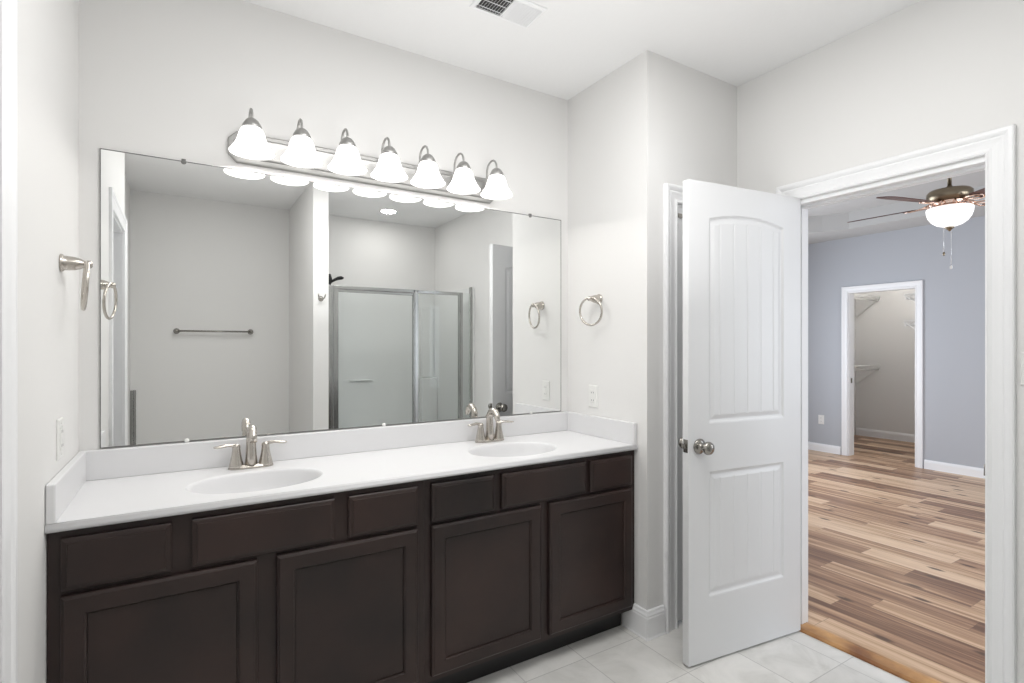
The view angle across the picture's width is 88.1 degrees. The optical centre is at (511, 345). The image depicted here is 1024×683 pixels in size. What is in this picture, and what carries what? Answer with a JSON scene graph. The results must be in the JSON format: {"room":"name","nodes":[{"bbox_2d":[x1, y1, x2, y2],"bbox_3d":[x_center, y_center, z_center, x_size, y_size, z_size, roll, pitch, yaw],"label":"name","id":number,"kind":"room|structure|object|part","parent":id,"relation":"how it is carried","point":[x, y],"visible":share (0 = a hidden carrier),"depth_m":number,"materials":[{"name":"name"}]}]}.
{"room":"bathroom","nodes":[
{"label":"bathroom","id":0,"kind":"room"},
{"bbox_2d":[18,0,78,682],"bbox_3d":[-0.671,-0.008,0.295,0.210,2.740,3.516,0,0,-32],"label":"wall","id":1,"kind":"structure","parent":0,"point":[48,30],"depth_m":1.37,"materials":[{"name":"white paint"}]},
{"bbox_2d":[0,0,17,682],"bbox_3d":[-0.878,0.294,0.730,0.135,2.136,0.807,0,0,-32],"label":"door frame","id":2,"kind":"structure","parent":1,"relation":"attached to","point":[8,8],"depth_m":1.07,"materials":[{"name":"white paint"}]},
{"bbox_2d":[56,417,62,460],"bbox_3d":[-1.318,0.270,1.548,0.009,0.116,0.072,0,0,-32],"label":"outlet plate","id":3,"kind":"object","parent":1,"relation":"attached to","point":[59,422],"visible":1,"depth_m":1.53,"materials":[{"name":"white plastic"}]},
{"bbox_2d":[60,426,62,449],"bbox_3d":[-1.316,0.270,1.549,0.002,0.066,0.033,0,0,-32],"label":"outlet","id":4,"kind":"object","parent":3,"relation":"attached to","point":[61,427],"depth_m":1.54,"materials":[{"name":"white plastic"}]},
{"bbox_2d":[59,254,92,310],"bbox_3d":[-1.303,-0.189,1.587,0.076,0.167,0.153,0,0,-32],"label":"towel ring","id":5,"kind":"object","parent":1,"relation":"attached to","point":[65,262],"visible":1,"depth_m":1.56,"materials":[{"name":"silver metal"}]},
{"bbox_3d":[-1.303,-0.246,1.587,0.076,0.053,0.053,0,0,-32],"label":"wall post","id":6,"kind":"part","parent":5,"relation":"part of","materials":[{"name":"silver metal"}]},
{"bbox_2d":[79,0,567,451],"bbox_3d":[-0.638,-0.008,2.455,2.363,2.740,0.120,0,0,-32],"label":"wall","id":7,"kind":"structure","parent":0,"point":[169,79],"depth_m":2.16,"materials":[{"name":"white paint"}]},
{"bbox_2d":[80,411,568,480],"bbox_3d":[-0.592,0.418,2.400,2.141,0.105,0.020,0,0,-32],"label":"backsplash","id":8,"kind":"structure","parent":7,"relation":"attached to","point":[101,464],"depth_m":2.22,"materials":[{"name":"white stone"}]},
{"bbox_2d":[100,148,560,448],"bbox_3d":[-0.591,-0.169,2.405,2.034,1.074,0.013,0,0,-32],"label":"wall mirror","id":9,"kind":"object","parent":7,"relation":"attached to","point":[232,300],"visible":1,"depth_m":2.23,"materials":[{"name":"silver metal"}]},
{"bbox_2d":[228,108,512,203],"bbox_3d":[-0.545,-0.819,2.308,1.224,0.187,0.225,0,0,-32],"label":"vanity light","id":10,"kind":"object","parent":7,"relation":"attached to","point":[249,145],"visible":1,"depth_m":2.25,"materials":[{"name":"white glass"}]},
{"bbox_3d":[-1.012,-0.835,2.049,0.042,0.156,0.129,0,0,-32],"label":"light arm","id":11,"kind":"part","parent":10,"relation":"part of","materials":[{"name":"silver metal"}]},
{"bbox_3d":[-0.981,-0.776,1.998,0.158,0.097,0.158,0,0,-32],"label":"lamp shade","id":12,"kind":"part","parent":10,"relation":"part of","materials":[{"name":"white glass"}]},
{"bbox_3d":[-0.861,-0.835,2.142,0.042,0.156,0.129,0,0,-32],"label":"light arm","id":13,"kind":"part","parent":10,"relation":"part of","materials":[{"name":"silver metal"}]},
{"bbox_3d":[-0.830,-0.776,2.092,0.158,0.097,0.158,0,0,-32],"label":"lamp shade","id":14,"kind":"part","parent":10,"relation":"part of","materials":[{"name":"white glass"}]},
{"bbox_3d":[-0.710,-0.835,2.236,0.042,0.156,0.129,0,0,-32],"label":"light arm","id":15,"kind":"part","parent":10,"relation":"part of","materials":[{"name":"silver metal"}]},
{"bbox_3d":[-0.678,-0.776,2.185,0.158,0.097,0.158,0,0,-32],"label":"lamp shade","id":16,"kind":"part","parent":10,"relation":"part of","materials":[{"name":"white glass"}]},
{"bbox_3d":[-0.559,-0.835,2.330,0.042,0.156,0.129,0,0,-32],"label":"light arm","id":17,"kind":"part","parent":10,"relation":"part of","materials":[{"name":"silver metal"}]},
{"bbox_3d":[-0.527,-0.776,2.279,0.158,0.097,0.158,0,0,-32],"label":"lamp shade","id":18,"kind":"part","parent":10,"relation":"part of","materials":[{"name":"white glass"}]},
{"bbox_3d":[-0.408,-0.835,2.423,0.042,0.156,0.129,0,0,-32],"label":"light arm","id":19,"kind":"part","parent":10,"relation":"part of","materials":[{"name":"silver metal"}]},
{"bbox_3d":[-0.376,-0.776,2.373,0.158,0.097,0.158,0,0,-32],"label":"lamp shade","id":20,"kind":"part","parent":10,"relation":"part of","materials":[{"name":"white glass"}]},
{"bbox_3d":[-0.256,-0.835,2.517,0.042,0.156,0.129,0,0,-32],"label":"light arm","id":21,"kind":"part","parent":10,"relation":"part of","materials":[{"name":"silver metal"}]},
{"bbox_3d":[-0.225,-0.776,2.466,0.158,0.097,0.158,0,0,-32],"label":"lamp shade","id":22,"kind":"part","parent":10,"relation":"part of","materials":[{"name":"white glass"}]},
{"bbox_3d":[-0.105,-0.835,2.611,0.042,0.156,0.129,0,0,-32],"label":"light arm","id":23,"kind":"part","parent":10,"relation":"part of","materials":[{"name":"silver metal"}]},
{"bbox_3d":[-0.074,-0.776,2.560,0.158,0.097,0.158,0,0,-32],"label":"lamp shade","id":24,"kind":"part","parent":10,"relation":"part of","materials":[{"name":"white glass"}]},
{"bbox_2d":[243,0,984,243],"bbox_3d":[1.959,-1.548,2.979,7.570,0.420,5.600,0,0,-32],"label":"ceiling","id":25,"kind":"structure","parent":0,"point":[573,45],"depth_m":2.36,"materials":[{"name":"white paint"}]},
{"bbox_2d":[469,0,546,27],"bbox_3d":[-0.015,-1.373,2.156,0.277,0.010,0.156,0,0,-32],"label":"ceiling vent","id":26,"kind":"object","parent":25,"relation":"in","point":[523,13],"visible":1,"depth_m":2.16,"materials":[{"name":"white metal"}]},
{"bbox_2d":[847,177,984,268],"bbox_3d":[3.193,-1.046,3.936,1.297,0.962,1.263,0,0,-32],"label":"ceiling fan","id":27,"kind":"object","parent":25,"relation":"hanging from","point":[950,208],"visible":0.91,"depth_m":3.82,"materials":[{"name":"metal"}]},
{"bbox_3d":[2.961,-1.040,4.262,0.150,0.035,0.463,0,0,-32],"label":"blade","id":28,"kind":"part","parent":27,"relation":"part of","materials":[{"name":"brown wood"}]},
{"bbox_3d":[2.802,-1.040,3.770,0.461,0.035,0.142,0,0,-18],"label":"blade","id":29,"kind":"part","parent":27,"relation":"part of","materials":[{"name":"brown wood"}]},
{"bbox_3d":[3.226,-0.946,3.906,0.280,0.140,0.280,0,0,-32],"label":"lamp shade","id":30,"kind":"part","parent":27,"relation":"part of","materials":[{"name":"white glass"}]},
{"bbox_3d":[3.225,-1.040,3.460,0.142,0.035,0.461,0,0,0],"label":"blade","id":31,"kind":"part","parent":27,"relation":"part of","materials":[{"name":"brown wood"}]},
{"bbox_2d":[568,50,661,621],"bbox_3d":[0.513,-0.008,2.746,0.100,2.740,0.598,0,0,-32],"label":"wall","id":32,"kind":"structure","parent":0,"point":[615,123],"depth_m":2.59,"materials":[{"name":"white paint"}]},
{"bbox_2d":[579,294,602,325],"bbox_3d":[0.420,-0.185,2.729,0.076,0.167,0.153,0,0,-32],"label":"towel ring","id":33,"kind":"object","parent":32,"relation":"attached to","point":[597,299],"visible":1,"depth_m":2.72,"materials":[{"name":"silver metal"}]},
{"bbox_3d":[0.420,-0.242,2.729,0.076,0.053,0.053,0,0,-32],"label":"wall post","id":34,"kind":"part","parent":33,"relation":"part of","materials":[{"name":"silver metal"}]},
{"bbox_2d":[589,385,597,407],"bbox_3d":[0.425,0.265,2.784,0.009,0.116,0.072,0,0,-32],"label":"outlet plate","id":35,"kind":"object","parent":32,"relation":"attached to","point":[593,389],"visible":1,"depth_m":2.77,"materials":[{"name":"white plastic"}]},
{"bbox_2d":[590,390,594,402],"bbox_3d":[0.423,0.265,2.783,0.002,0.066,0.033,0,0,-32],"label":"outlet","id":36,"kind":"object","parent":35,"relation":"attached to","point":[592,392],"depth_m":2.78,"materials":[{"name":"white plastic"}]},
{"bbox_2d":[622,603,665,641],"bbox_3d":[0.631,1.296,2.542,0.124,0.132,0.168,0,0,-32],"label":"baseboard","id":37,"kind":"structure","parent":32,"relation":"attached to","point":[649,624],"depth_m":2.48,"materials":[{"name":"white paint"}]},
{"bbox_2d":[662,56,736,604],"bbox_3d":[0.929,-0.008,2.710,0.568,2.740,0.100,0,0,-32],"label":"wall","id":38,"kind":"structure","parent":0,"point":[699,109],"depth_m":2.63,"materials":[{"name":"white paint"}]},
{"bbox_2d":[664,183,682,633],"bbox_3d":[0.938,0.295,2.702,0.557,2.134,0.122,0,0,-32],"label":"door frame","id":39,"kind":"structure","parent":38,"relation":"attached to","point":[673,194],"depth_m":2.53,"materials":[{"name":"white paint"}]},
{"bbox_2d":[678,207,682,620],"bbox_3d":[0.949,0.330,2.684,0.360,2.020,0.041,0,0,-32],"label":"door","id":40,"kind":"structure","parent":38,"relation":"in","point":[680,210],"depth_m":2.59,"materials":[{"name":"white paint"}]},
{"bbox_2d":[468,435,984,682],"bbox_3d":[2.741,1.402,3.464,9.390,0.080,5.600,0,0,-32],"label":"floor","id":41,"kind":"structure","parent":0,"point":[896,547],"depth_m":2.86,"materials":[{"name":"brown wood"}]},
{"bbox_2d":[47,480,423,682],"bbox_3d":[-0.910,0.927,1.896,1.066,0.867,0.536,0,0,-32],"label":"vanity cabinet","id":42,"kind":"object","parent":41,"relation":"on","point":[324,588],"visible":0.96,"depth_m":1.65,"materials":[{"name":"brown wood"}]},
{"bbox_3d":[-1.098,0.586,1.477,0.249,0.141,0.022,0,0,-32],"label":"drawer","id":43,"kind":"part","parent":42,"relation":"part of","materials":[{"name":"brown wood"}]},
{"bbox_3d":[-1.001,0.951,1.537,0.476,0.562,0.022,0,0,-32],"label":"door","id":44,"kind":"part","parent":42,"relation":"part of","materials":[{"name":"brown wood"}]},
{"bbox_2d":[45,411,637,533],"bbox_3d":[-0.454,0.485,2.179,2.141,0.239,0.542,0,0,-32],"label":"countertop","id":45,"kind":"structure","parent":42,"relation":"on","point":[101,487],"depth_m":2.02,"materials":[{"name":"white stone"}]},
{"bbox_2d":[213,425,286,469],"bbox_3d":[-0.994,0.385,2.025,0.256,0.169,0.126,0,0,-32],"label":"faucet","id":46,"kind":"object","parent":45,"relation":"on","point":[265,460],"visible":1,"depth_m":2.03,"materials":[{"name":"silver metal"}]},
{"bbox_3d":[-1.078,0.382,1.998,0.085,0.022,0.020,0,0,-45],"label":"lever","id":47,"kind":"part","parent":46,"relation":"part of","materials":[{"name":"silver metal"}]},
{"bbox_3d":[-1.053,0.419,2.024,0.053,0.089,0.053,0,0,-32],"label":"handle","id":48,"kind":"part","parent":46,"relation":"part of","materials":[{"name":"silver metal"}]},
{"bbox_3d":[-1.010,0.463,2.051,0.160,0.014,0.056,0,0,-32],"label":"plate","id":49,"kind":"part","parent":46,"relation":"part of","materials":[{"name":"silver metal"}]},
{"bbox_3d":[-0.993,0.381,2.022,0.048,0.161,0.120,0,0,-32],"label":"spout","id":50,"kind":"part","parent":46,"relation":"part of","materials":[{"name":"silver metal"}]},
{"bbox_3d":[-0.967,0.419,2.078,0.053,0.089,0.053,0,0,-32],"label":"handle","id":51,"kind":"part","parent":46,"relation":"part of","materials":[{"name":"silver metal"}]},
{"bbox_3d":[-0.932,0.382,2.088,0.085,0.022,0.020,0,0,-19],"label":"lever","id":52,"kind":"part","parent":46,"relation":"part of","materials":[{"name":"silver metal"}]},
{"bbox_2d":[185,468,322,493],"bbox_3d":[-0.891,0.537,1.859,0.434,0.135,0.316,0,0,-32],"label":"sink basin","id":53,"kind":"object","parent":45,"relation":"in","point":[266,479],"depth_m":1.97,"materials":[{"name":"white ceramic"}]},
{"bbox_2d":[468,408,513,442],"bbox_3d":[-0.094,0.385,2.583,0.256,0.169,0.126,0,0,-32],"label":"faucet","id":54,"kind":"object","parent":45,"relation":"on","point":[489,436],"visible":1,"depth_m":2.59,"materials":[{"name":"silver metal"}]},
{"bbox_3d":[-0.153,0.419,2.582,0.053,0.089,0.053,0,0,-32],"label":"handle","id":55,"kind":"part","parent":54,"relation":"part of","materials":[{"name":"silver metal"}]},
{"bbox_3d":[-0.110,0.463,2.608,0.160,0.014,0.056,0,0,-32],"label":"plate","id":56,"kind":"part","parent":54,"relation":"part of","materials":[{"name":"silver metal"}]},
{"bbox_3d":[-0.092,0.381,2.580,0.048,0.161,0.120,0,0,-32],"label":"spout","id":57,"kind":"part","parent":54,"relation":"part of","materials":[{"name":"silver metal"}]},
{"bbox_3d":[-0.067,0.419,2.635,0.053,0.089,0.053,0,0,-32],"label":"handle","id":58,"kind":"part","parent":54,"relation":"part of","materials":[{"name":"silver metal"}]},
{"bbox_3d":[-0.032,0.382,2.646,0.085,0.022,0.020,0,0,-19],"label":"lever","id":59,"kind":"part","parent":54,"relation":"part of","materials":[{"name":"silver metal"}]},
{"bbox_2d":[468,442,556,456],"bbox_3d":[0.007,0.537,2.416,0.434,0.135,0.316,0,0,-32],"label":"sink basin","id":60,"kind":"object","parent":45,"relation":"in","point":[499,449],"depth_m":2.55,"materials":[{"name":"white ceramic"}]},
{"bbox_3d":[-0.549,0.951,1.817,0.478,0.562,0.022,0,0,-32],"label":"door","id":61,"kind":"part","parent":42,"relation":"part of","materials":[{"name":"brown wood"}]},
{"bbox_3d":[-0.453,0.586,1.877,0.251,0.141,0.022,0,0,-32],"label":"drawer","id":62,"kind":"part","parent":42,"relation":"part of","materials":[{"name":"brown wood"}]},
{"bbox_2d":[424,450,633,682],"bbox_3d":[-0.001,0.927,2.460,1.072,0.867,0.536,0,0,-32],"label":"vanity cabinet","id":63,"kind":"object","parent":41,"relation":"on","point":[522,563],"depth_m":2.19,"materials":[{"name":"brown wood"}]},
{"bbox_3d":[-0.186,0.586,2.042,0.268,0.141,0.022,0,0,-32],"label":"drawer","id":64,"kind":"part","parent":63,"relation":"part of","materials":[{"name":"brown wood"}]},
{"bbox_3d":[-0.090,0.951,2.102,0.494,0.562,0.022,0,0,-32],"label":"door","id":65,"kind":"part","parent":63,"relation":"part of","materials":[{"name":"brown wood"}]},
{"bbox_3d":[0.362,0.951,2.382,0.481,0.562,0.022,0,0,-32],"label":"door","id":66,"kind":"part","parent":63,"relation":"part of","materials":[{"name":"brown wood"}]},
{"bbox_3d":[0.458,0.586,2.442,0.255,0.141,0.022,0,0,-32],"label":"drawer","id":67,"kind":"part","parent":63,"relation":"part of","materials":[{"name":"brown wood"}]},
{"bbox_3d":[0.571,0.875,2.537,0.020,0.763,0.020,0,0,-32],"label":"filler strip","id":68,"kind":"part","parent":63,"relation":"part of","materials":[{"name":"brown wood"}]},
{"bbox_2d":[800,622,942,682],"bbox_3d":[1.590,1.355,2.274,0.104,0.012,0.712,0,0,-32],"label":"threshold","id":69,"kind":"object","parent":41,"relation":"on","point":[886,664],"visible":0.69,"depth_m":2.31,"materials":[{"name":"brown wood"}]},
{"bbox_2d":[737,0,1023,682],"bbox_3d":[1.348,-0.008,2.687,0.120,2.740,5.453,0,0,-32],"label":"wall","id":70,"kind":"structure","parent":0,"point":[926,73],"depth_m":2.17,"materials":[{"name":"white paint"}]},
{"bbox_2d":[678,179,800,666],"bbox_3d":[1.048,0.325,2.389,0.711,2.055,0.173,0,0,-25],"label":"door","id":71,"kind":"structure","parent":70,"relation":"in","point":[740,443],"depth_m":2.36,"materials":[{"name":"white paint"}]},
{"bbox_3d":[0.767,0.427,2.317,0.066,0.066,0.068,0,0,-25],"label":"knob","id":72,"kind":"part","parent":71,"relation":"part of","materials":[{"name":"silver metal"}]},
{"bbox_3d":[0.731,0.424,2.243,0.012,0.055,0.025,0,0,-25],"label":"latch plate","id":73,"kind":"part","parent":71,"relation":"part of","materials":[{"name":"silver metal"}]},
{"bbox_3d":[0.810,0.427,2.222,0.066,0.066,0.068,0,0,-25],"label":"knob","id":74,"kind":"part","parent":71,"relation":"part of","materials":[{"name":"silver metal"}]},
{"bbox_2d":[776,124,1015,682],"bbox_3d":[1.600,0.291,2.280,0.165,2.143,0.908,0,0,-32],"label":"door frame","id":75,"kind":"structure","parent":70,"relation":"attached to","point":[998,146],"depth_m":1.92,"materials":[{"name":"white paint"}]},
{"bbox_2d":[1021,352,1023,384],"bbox_3d":[1.803,0.080,1.828,0.009,0.116,0.072,0,0,-32],"label":"switch plate","id":76,"kind":"object","parent":70,"relation":"attached to","point":[1022,353],"visible":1,"depth_m":1.85,"materials":[{"name":"white plastic"}]},
{"bbox_2d":[854,289,914,434],"bbox_3d":[5.022,0.062,7.054,1.730,2.600,1.900,0,0,-32],"label":"wall","id":77,"kind":"structure","parent":0,"point":[884,400],"depth_m":7.76,"materials":[{"name":"white paint"}]},
{"bbox_2d":[854,294,879,317],"bbox_3d":[4.744,-0.578,7.590,1.465,0.306,0.330,0,0,-32],"label":"wire shelf","id":78,"kind":"object","parent":77,"relation":"attached to","point":[856,296],"visible":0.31,"depth_m":7.69,"materials":[{"name":"white metal"}]},
{"bbox_3d":[4.822,-0.682,7.465,1.463,0.041,0.033,0,0,-32],"label":"hanging rod","id":79,"kind":"part","parent":78,"relation":"part of","materials":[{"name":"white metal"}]},
{"bbox_2d":[854,365,879,383],"bbox_3d":[4.744,0.442,7.590,1.465,0.306,0.330,0,0,-32],"label":"wire shelf","id":80,"kind":"object","parent":77,"relation":"attached to","point":[861,366],"visible":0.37,"depth_m":7.71,"materials":[{"name":"white metal"}]},
{"bbox_3d":[4.822,0.338,7.465,1.463,0.041,0.033,0,0,-32],"label":"hanging rod","id":81,"kind":"part","parent":80,"relation":"part of","materials":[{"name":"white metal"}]},
{"bbox_2d":[856,428,914,442],"bbox_3d":[5.671,1.305,7.439,0.019,0.112,1.550,0,0,-32],"label":"baseboard","id":82,"kind":"structure","parent":77,"relation":"attached to","point":[905,437],"depth_m":7.75,"materials":[{"name":"white paint"}]},
{"bbox_2d":[903,320,914,329],"bbox_3d":[5.353,-0.148,6.516,1.530,0.306,0.330,0,0,-32],"label":"wire shelf","id":83,"kind":"object","parent":77,"relation":"attached to","point":[904,322],"visible":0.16,"depth_m":6.25,"materials":[{"name":"white metal"}]},
{"bbox_2d":[903,293,914,302],"bbox_3d":[5.353,-0.463,6.516,1.530,0.306,0.330,0,0,-32],"label":"wire shelf","id":84,"kind":"object","parent":77,"relation":"attached to","point":[910,294],"visible":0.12,"depth_m":6.27,"materials":[{"name":"white metal"}]},
{"bbox_2d":[808,216,984,467],"bbox_3d":[5.210,-0.188,4.995,0.120,3.100,5.600,0,0,-32],"label":"wall","id":85,"kind":"structure","parent":0,"point":[954,298],"depth_m":5.83,"materials":[{"name":"grey paint"}]},
{"bbox_2d":[818,415,823,423],"bbox_3d":[3.991,0.952,6.839,0.008,0.116,0.072,0,0,-32],"label":"outlet plate","id":86,"kind":"object","parent":85,"relation":"attached to","point":[820,417],"visible":1,"depth_m":6.84,"materials":[{"name":"white plastic"}]},
{"bbox_2d":[808,442,840,454],"bbox_3d":[3.929,1.312,6.928,0.019,0.099,0.703,0,0,-32],"label":"baseboard","id":87,"kind":"structure","parent":85,"relation":"attached to","point":[833,449],"depth_m":6.79,"materials":[{"name":"white paint"}]},
{"bbox_2d":[841,280,922,467],"bbox_3d":[4.396,0.315,6.287,0.142,2.094,0.853,0,0,-32],"label":"door frame","id":88,"kind":"structure","parent":85,"relation":"attached to","point":[847,293],"depth_m":6.56,"materials":[{"name":"white paint"}]},
{"bbox_2d":[924,460,984,478],"bbox_3d":[5.568,1.312,4.285,0.019,0.099,3.758,0,0,-32],"label":"baseboard","id":89,"kind":"structure","parent":85,"relation":"attached to","point":[928,464],"depth_m":5.65,"materials":[{"name":"white paint"}]}
]}

